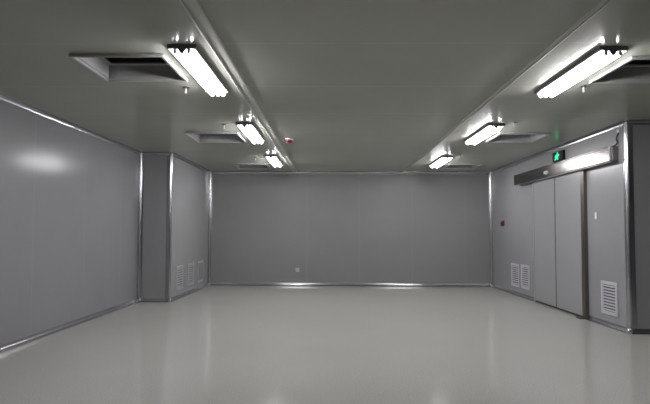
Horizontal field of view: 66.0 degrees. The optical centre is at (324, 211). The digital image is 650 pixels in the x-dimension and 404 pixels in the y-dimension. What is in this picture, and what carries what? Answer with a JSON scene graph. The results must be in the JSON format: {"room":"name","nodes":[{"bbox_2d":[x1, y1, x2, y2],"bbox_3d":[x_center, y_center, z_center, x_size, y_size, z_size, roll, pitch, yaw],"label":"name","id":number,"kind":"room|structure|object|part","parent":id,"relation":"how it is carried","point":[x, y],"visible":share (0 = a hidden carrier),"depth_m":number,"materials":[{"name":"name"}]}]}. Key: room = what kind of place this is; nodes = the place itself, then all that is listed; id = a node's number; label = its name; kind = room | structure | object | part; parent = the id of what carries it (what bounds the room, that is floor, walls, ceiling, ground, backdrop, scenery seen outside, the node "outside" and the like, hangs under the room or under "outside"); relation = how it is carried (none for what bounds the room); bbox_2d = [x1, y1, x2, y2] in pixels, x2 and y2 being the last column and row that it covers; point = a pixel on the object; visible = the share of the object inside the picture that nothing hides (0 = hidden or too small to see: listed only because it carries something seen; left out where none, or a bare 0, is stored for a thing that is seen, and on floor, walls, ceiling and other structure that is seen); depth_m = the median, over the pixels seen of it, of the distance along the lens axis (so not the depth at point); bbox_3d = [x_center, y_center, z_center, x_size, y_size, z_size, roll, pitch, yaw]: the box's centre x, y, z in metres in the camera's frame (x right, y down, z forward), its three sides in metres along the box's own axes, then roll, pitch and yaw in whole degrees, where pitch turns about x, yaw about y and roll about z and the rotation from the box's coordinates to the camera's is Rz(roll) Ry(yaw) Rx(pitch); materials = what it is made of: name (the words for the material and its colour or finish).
{"room":"clean room","nodes":[
{"label":"clean room","id":0,"kind":"room"},
{"bbox_2d":[0,100,138,344],"bbox_3d":[-3.498,0.032,3.053,0.100,2.700,12.001,0,-2,1],"label":"wall","id":1,"kind":"structure","parent":0,"point":[69,196],"depth_m":6.42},
{"bbox_2d":[0,299,138,352],"bbox_3d":[-3.422,1.350,2.998,0.062,0.062,12.001,0,-2,1],"label":"baseboard","id":2,"kind":"structure","parent":1,"relation":"attached to","point":[19,342],"depth_m":6.37,"materials":[{"name":"grey metal"}]},
{"bbox_2d":[0,92,141,154],"bbox_3d":[-3.417,-1.289,3.107,0.055,0.055,12.001,0,-2,1],"label":"trim","id":3,"kind":"structure","parent":1,"relation":"attached to","point":[4,97],"depth_m":6.38,"materials":[{"name":"grey metal"}]},
{"bbox_2d":[137,153,143,301],"bbox_3d":[-3.316,0.278,9.002,0.090,2.700,0.090,0,-2,1],"label":"trim","id":4,"kind":"structure","parent":1,"relation":"attached to","point":[141,156],"depth_m":9.02,"materials":[{"name":"grey metal"}]},
{"bbox_2d":[142,155,172,297],"bbox_3d":[-3.128,0.283,9.094,0.663,2.700,0.100,0,-2,1],"label":"wall","id":5,"kind":"structure","parent":0,"point":[155,166],"depth_m":9.04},
{"bbox_2d":[141,298,167,301],"bbox_3d":[-3.083,1.597,8.958,0.563,0.062,0.062,0,-2,1],"label":"baseboard","id":6,"kind":"structure","parent":5,"relation":"attached to","point":[143,299],"depth_m":8.97,"materials":[{"name":"grey metal"}]},
{"bbox_2d":[142,152,170,154],"bbox_3d":[-3.075,-1.042,9.070,0.563,0.055,0.055,0,-2,1],"label":"trim","id":7,"kind":"structure","parent":5,"relation":"attached to","point":[143,153],"depth_m":9.08,"materials":[{"name":"grey metal"}]},
{"bbox_2d":[165,152,172,301],"bbox_3d":[-2.795,0.282,9.037,0.115,2.702,0.112,2,-3,-44],"label":"trim","id":8,"kind":"structure","parent":5,"relation":"attached to","point":[170,156],"depth_m":9.03,"materials":[{"name":"grey metal"}]},
{"bbox_2d":[171,156,208,296],"bbox_3d":[-2.826,0.342,10.502,0.100,2.700,2.728,0,-2,1],"label":"wall","id":9,"kind":"structure","parent":0,"point":[190,199],"depth_m":10.25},
{"bbox_2d":[176,265,182,289],"bbox_3d":[-2.784,1.267,9.583,0.016,0.450,0.410,0,-2,1],"label":"air vent","id":10,"kind":"object","parent":9,"relation":"in","point":[179,269],"visible":1,"depth_m":9.56,"materials":[{"name":"grey plastic"}]},
{"bbox_2d":[171,283,209,301],"bbox_3d":[-2.750,1.658,10.397,0.062,0.062,2.828,0,-2,1],"label":"baseboard","id":11,"kind":"structure","parent":9,"relation":"attached to","point":[193,290],"depth_m":10.14,"materials":[{"name":"grey metal"}]},
{"bbox_2d":[187,262,193,285],"bbox_3d":[-2.773,1.298,10.327,0.016,0.455,0.450,0,-2,1],"label":"air vent","id":12,"kind":"object","parent":9,"relation":"in","point":[190,266],"visible":1,"depth_m":10.30,"materials":[{"name":"grey plastic"}]},
{"bbox_2d":[172,152,210,172],"bbox_3d":[-2.745,-0.981,10.506,0.055,0.055,2.828,0,-2,1],"label":"trim","id":13,"kind":"structure","parent":9,"relation":"attached to","point":[176,155],"depth_m":10.16,"materials":[{"name":"grey metal"}]},
{"bbox_2d":[197,260,203,282],"bbox_3d":[-2.762,1.337,11.086,0.016,0.465,0.460,0,-2,1],"label":"air vent","id":14,"kind":"object","parent":9,"relation":"in","point":[200,264],"visible":1,"depth_m":11.06,"materials":[{"name":"grey plastic"}]},
{"bbox_2d":[207,172,211,284],"bbox_3d":[-2.712,0.397,11.819,0.090,2.700,0.090,0,-2,1],"label":"trim","id":15,"kind":"structure","parent":9,"relation":"attached to","point":[210,173],"depth_m":11.84,"materials":[{"name":"grey metal"}]},
{"bbox_2d":[0,0,649,170],"bbox_3d":[1.823,-1.270,4.444,10.693,0.050,15.029,0,-2,1],"label":"ceiling","id":16,"kind":"structure","parent":0,"point":[355,85],"depth_m":4.59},
{"bbox_2d":[69,53,187,81],"bbox_3d":[-1.679,-1.480,4.380,0.765,0.498,0.680,0,-2,1],"label":"ceiling vent","id":17,"kind":"object","parent":16,"relation":"in","point":[117,67],"visible":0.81,"depth_m":4.68,"materials":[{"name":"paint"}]},
{"bbox_2d":[167,44,228,96],"bbox_3d":[-1.091,-1.219,4.448,0.220,0.070,1.235,0,-2,1],"label":"ceiling light","id":18,"kind":"object","parent":16,"relation":"attached to","point":[190,56],"visible":1,"depth_m":4.23,"materials":[{"name":"plastic"}]},
{"bbox_2d":[185,132,245,142],"bbox_3d":[-1.632,-1.348,7.572,0.765,0.498,0.750,0,-2,1],"label":"ceiling vent","id":19,"kind":"object","parent":16,"relation":"in","point":[203,137],"visible":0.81,"depth_m":7.91,"materials":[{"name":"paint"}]},
{"bbox_2d":[179,0,296,171],"bbox_3d":[-0.824,-1.245,4.457,0.110,0.016,14.779,0,-2,1],"label":"trim","id":20,"kind":"structure","parent":16,"relation":"attached to","point":[193,8],"depth_m":4.22,"materials":[{"name":"silver metal"}]},
{"bbox_2d":[236,122,264,143],"bbox_3d":[-1.051,-1.106,7.176,0.220,0.070,1.235,0,-2,1],"label":"ceiling light","id":21,"kind":"object","parent":16,"relation":"attached to","point":[249,129],"visible":1,"depth_m":6.97,"materials":[{"name":"plastic"}]},
{"bbox_2d":[233,163,270,168],"bbox_3d":[-1.579,-1.212,10.864,0.715,0.498,0.700,0,-2,1],"label":"ceiling vent","id":22,"kind":"object","parent":16,"relation":"in","point":[238,165],"visible":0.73,"depth_m":11.17,"materials":[{"name":"metal"}]},
{"bbox_2d":[265,155,282,166],"bbox_3d":[-1.010,-0.991,9.963,0.220,0.070,1.235,0,-2,1],"label":"ceiling light","id":23,"kind":"object","parent":16,"relation":"attached to","point":[274,160],"visible":1,"depth_m":9.75,"materials":[{"name":"plastic"}]},
{"bbox_2d":[429,156,453,167],"bbox_3d":[2.311,-0.979,9.994,0.220,0.070,1.235,0,-2,1],"label":"ceiling light","id":24,"kind":"object","parent":16,"relation":"attached to","point":[441,160],"visible":1,"depth_m":9.81,"materials":[{"name":"plastic"}]},
{"bbox_2d":[443,164,481,168],"bbox_3d":[2.948,-1.200,10.797,0.670,0.498,0.680,0,-2,1],"label":"ceiling vent","id":25,"kind":"object","parent":16,"relation":"in","point":[449,166],"visible":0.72,"depth_m":11.10,"materials":[{"name":"metal"}]},
{"bbox_2d":[464,123,504,144],"bbox_3d":[2.269,-1.095,7.196,0.220,0.070,1.235,0,-2,1],"label":"ceiling light","id":26,"kind":"object","parent":16,"relation":"attached to","point":[487,130],"visible":1,"depth_m":7.00,"materials":[{"name":"plastic"}]},
{"bbox_2d":[403,0,611,171],"bbox_3d":[1.756,-1.238,4.419,0.050,0.016,14.779,0,-2,1],"label":"trim","id":27,"kind":"structure","parent":16,"relation":"attached to","point":[603,3],"depth_m":4.20,"materials":[{"name":"silver metal"}]},
{"bbox_2d":[486,132,550,142],"bbox_3d":[2.875,-1.336,7.505,0.720,0.498,0.670,0,-2,1],"label":"ceiling vent","id":28,"kind":"object","parent":16,"relation":"in","point":[502,137],"visible":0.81,"depth_m":7.80,"materials":[{"name":"metal"}]},
{"bbox_2d":[535,46,627,97],"bbox_3d":[2.229,-1.208,4.459,0.220,0.070,1.235,0,-2,1],"label":"ceiling light","id":29,"kind":"object","parent":16,"relation":"attached to","point":[601,56],"visible":1,"depth_m":4.26,"materials":[{"name":"plastic"}]},
{"bbox_2d":[589,56,649,83],"bbox_3d":[2.839,-1.465,4.388,0.700,0.498,0.670,0,-2,1],"label":"ceiling vent","id":30,"kind":"object","parent":16,"relation":"in","point":[634,69],"visible":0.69,"depth_m":4.68,"materials":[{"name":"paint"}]},
{"bbox_2d":[0,285,649,403],"bbox_3d":[1.814,1.503,4.330,10.693,0.100,15.029,0,-2,1],"label":"floor","id":31,"kind":"structure","parent":0,"point":[212,344],"depth_m":5.16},
{"bbox_2d":[211,174,489,283],"bbox_3d":[0.585,0.409,11.865,6.882,2.700,0.100,0,-2,1],"label":"wall","id":32,"kind":"structure","parent":0,"point":[333,228],"depth_m":11.82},
{"bbox_2d":[211,171,489,173],"bbox_3d":[0.589,-0.915,11.842,6.682,0.055,0.055,0,-2,1],"label":"trim","id":33,"kind":"structure","parent":32,"relation":"attached to","point":[212,172],"depth_m":11.85,"materials":[{"name":"grey metal"}]},
{"bbox_2d":[211,282,490,286],"bbox_3d":[0.580,1.724,11.729,6.682,0.062,0.062,0,-2,1],"label":"baseboard","id":34,"kind":"structure","parent":32,"relation":"attached to","point":[212,283],"depth_m":11.73,"materials":[{"name":"grey metal"}]},
{"bbox_2d":[488,172,492,285],"bbox_3d":[3.880,0.414,11.721,0.090,2.700,0.090,0,-2,1],"label":"trim","id":35,"kind":"structure","parent":32,"relation":"attached to","point":[490,173],"depth_m":11.74,"materials":[{"name":"grey metal"}]},
{"bbox_2d":[492,125,638,328],"bbox_3d":[3.936,0.303,9.051,0.100,2.700,5.433,0,-2,1],"label":"wall","id":36,"kind":"structure","parent":0,"point":[512,204],"depth_m":7.22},
{"bbox_2d":[491,284,533,300],"bbox_3d":[3.872,1.683,10.478,0.062,0.062,2.469,0,-2,1],"label":"baseboard","id":37,"kind":"structure","parent":36,"relation":"attached to","point":[524,296],"depth_m":10.26,"materials":[{"name":"grey metal"}]},
{"bbox_2d":[511,263,519,286],"bbox_3d":[3.892,1.305,10.229,0.016,0.465,0.420,0,-2,1],"label":"air vent","id":38,"kind":"object","parent":36,"relation":"in","point":[515,281],"visible":1,"depth_m":10.23,"materials":[{"name":"plastic"}]},
{"bbox_2d":[521,264,529,289],"bbox_3d":[3.885,1.276,9.695,0.016,0.460,0.415,0,-2,1],"label":"air vent","id":39,"kind":"object","parent":36,"relation":"in","point":[525,269],"visible":1,"depth_m":9.68,"materials":[{"name":"plastic"}]},
{"bbox_2d":[532,183,535,301],"bbox_3d":[3.873,0.556,9.234,0.030,2.210,0.080,0,-2,1],"label":"trim","id":40,"kind":"structure","parent":36,"relation":"attached to","point":[532,183],"depth_m":9.25,"materials":[{"name":"grey metal"}]},
{"bbox_2d":[533,177,556,308],"bbox_3d":[3.858,0.507,8.756,0.038,2.252,0.874,0,-2,1],"label":"door","id":41,"kind":"structure","parent":36,"relation":"in","point":[544,190],"depth_m":8.71,"materials":[{"name":"grey metal"}]},
{"bbox_2d":[490,121,624,173],"bbox_3d":[3.862,-1.018,9.107,0.055,0.055,5.433,0,-2,1],"label":"trim","id":42,"kind":"structure","parent":36,"relation":"attached to","point":[620,123],"depth_m":7.96,"materials":[{"name":"grey metal"}]},
{"bbox_2d":[552,150,564,162],"bbox_3d":[3.854,-0.905,8.254,0.045,0.155,0.380,0,-2,1],"label":"exit sign","id":43,"kind":"object","parent":36,"relation":"attached to","point":[560,155],"visible":1,"depth_m":8.21,"materials":[{"name":"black plastic"}]},
{"bbox_2d":[514,146,617,184],"bbox_3d":[3.802,-0.679,8.288,0.150,0.211,3.445,0,-2,1],"label":"operator","id":44,"kind":"object","parent":36,"relation":"attached to","point":[607,155],"visible":1,"depth_m":7.60,"materials":[{"name":"silver metal"}]},
{"bbox_3d":[3.820,-0.586,8.176,0.101,0.016,3.200,0,-2,1],"label":"track rail","id":45,"kind":"part","parent":44,"relation":"part of","materials":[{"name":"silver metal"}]},
{"bbox_2d":[555,171,582,316],"bbox_3d":[3.845,0.471,7.876,0.038,2.252,0.879,0,-2,1],"label":"door","id":46,"kind":"structure","parent":36,"relation":"in","point":[567,186],"depth_m":7.85,"materials":[{"name":"grey metal"}]},
{"bbox_2d":[576,170,588,318],"bbox_3d":[3.801,0.481,7.415,0.120,2.210,0.152,0,-2,1],"label":"trim","id":47,"kind":"structure","parent":36,"relation":"attached to","point":[583,173],"depth_m":7.36,"materials":[{"name":"silver metal"}]},
{"bbox_2d":[585,315,628,333],"bbox_3d":[3.818,1.530,6.785,0.062,0.062,1.004,0,-2,1],"label":"baseboard","id":48,"kind":"structure","parent":36,"relation":"attached to","point":[611,325],"depth_m":6.74,"materials":[{"name":"grey metal"}]},
{"bbox_2d":[601,280,618,316],"bbox_3d":[3.841,1.177,6.752,0.016,0.445,0.390,0,-2,1],"label":"air vent","id":49,"kind":"object","parent":36,"relation":"in","point":[609,290],"visible":1,"depth_m":6.75,"materials":[{"name":"plastic"}]},
{"bbox_2d":[613,129,620,145],"bbox_3d":[3.821,-0.960,6.557,0.062,0.223,0.094,0,-2,1],"label":"power cable","id":50,"kind":"object","parent":36,"relation":"attached to","point":[618,130],"visible":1,"depth_m":6.55,"materials":[{"name":"black plastic"}]},
{"bbox_2d":[622,120,636,333],"bbox_3d":[3.844,0.192,6.336,0.112,2.702,0.115,2,-3,-44],"label":"trim","id":51,"kind":"structure","parent":36,"relation":"attached to","point":[627,132],"depth_m":6.34,"materials":[{"name":"grey metal"}]},
{"bbox_2d":[634,125,649,328],"bbox_3d":[5.570,0.198,6.362,3.248,2.700,0.100,0,-2,1],"label":"wall","id":52,"kind":"structure","parent":0,"point":[641,132],"depth_m":6.34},
{"bbox_2d":[627,120,649,124],"bbox_3d":[5.473,-1.127,6.341,3.248,0.055,0.055,0,-2,1],"label":"trim","id":53,"kind":"structure","parent":52,"relation":"attached to","point":[632,122],"depth_m":6.38,"materials":[{"name":"grey metal"}]},
{"bbox_2d":[633,329,649,334],"bbox_3d":[5.465,1.512,6.228,3.248,0.062,0.062,0,-2,1],"label":"baseboard","id":54,"kind":"structure","parent":52,"relation":"attached to","point":[636,331],"depth_m":6.26,"materials":[{"name":"grey metal"}]}
]}

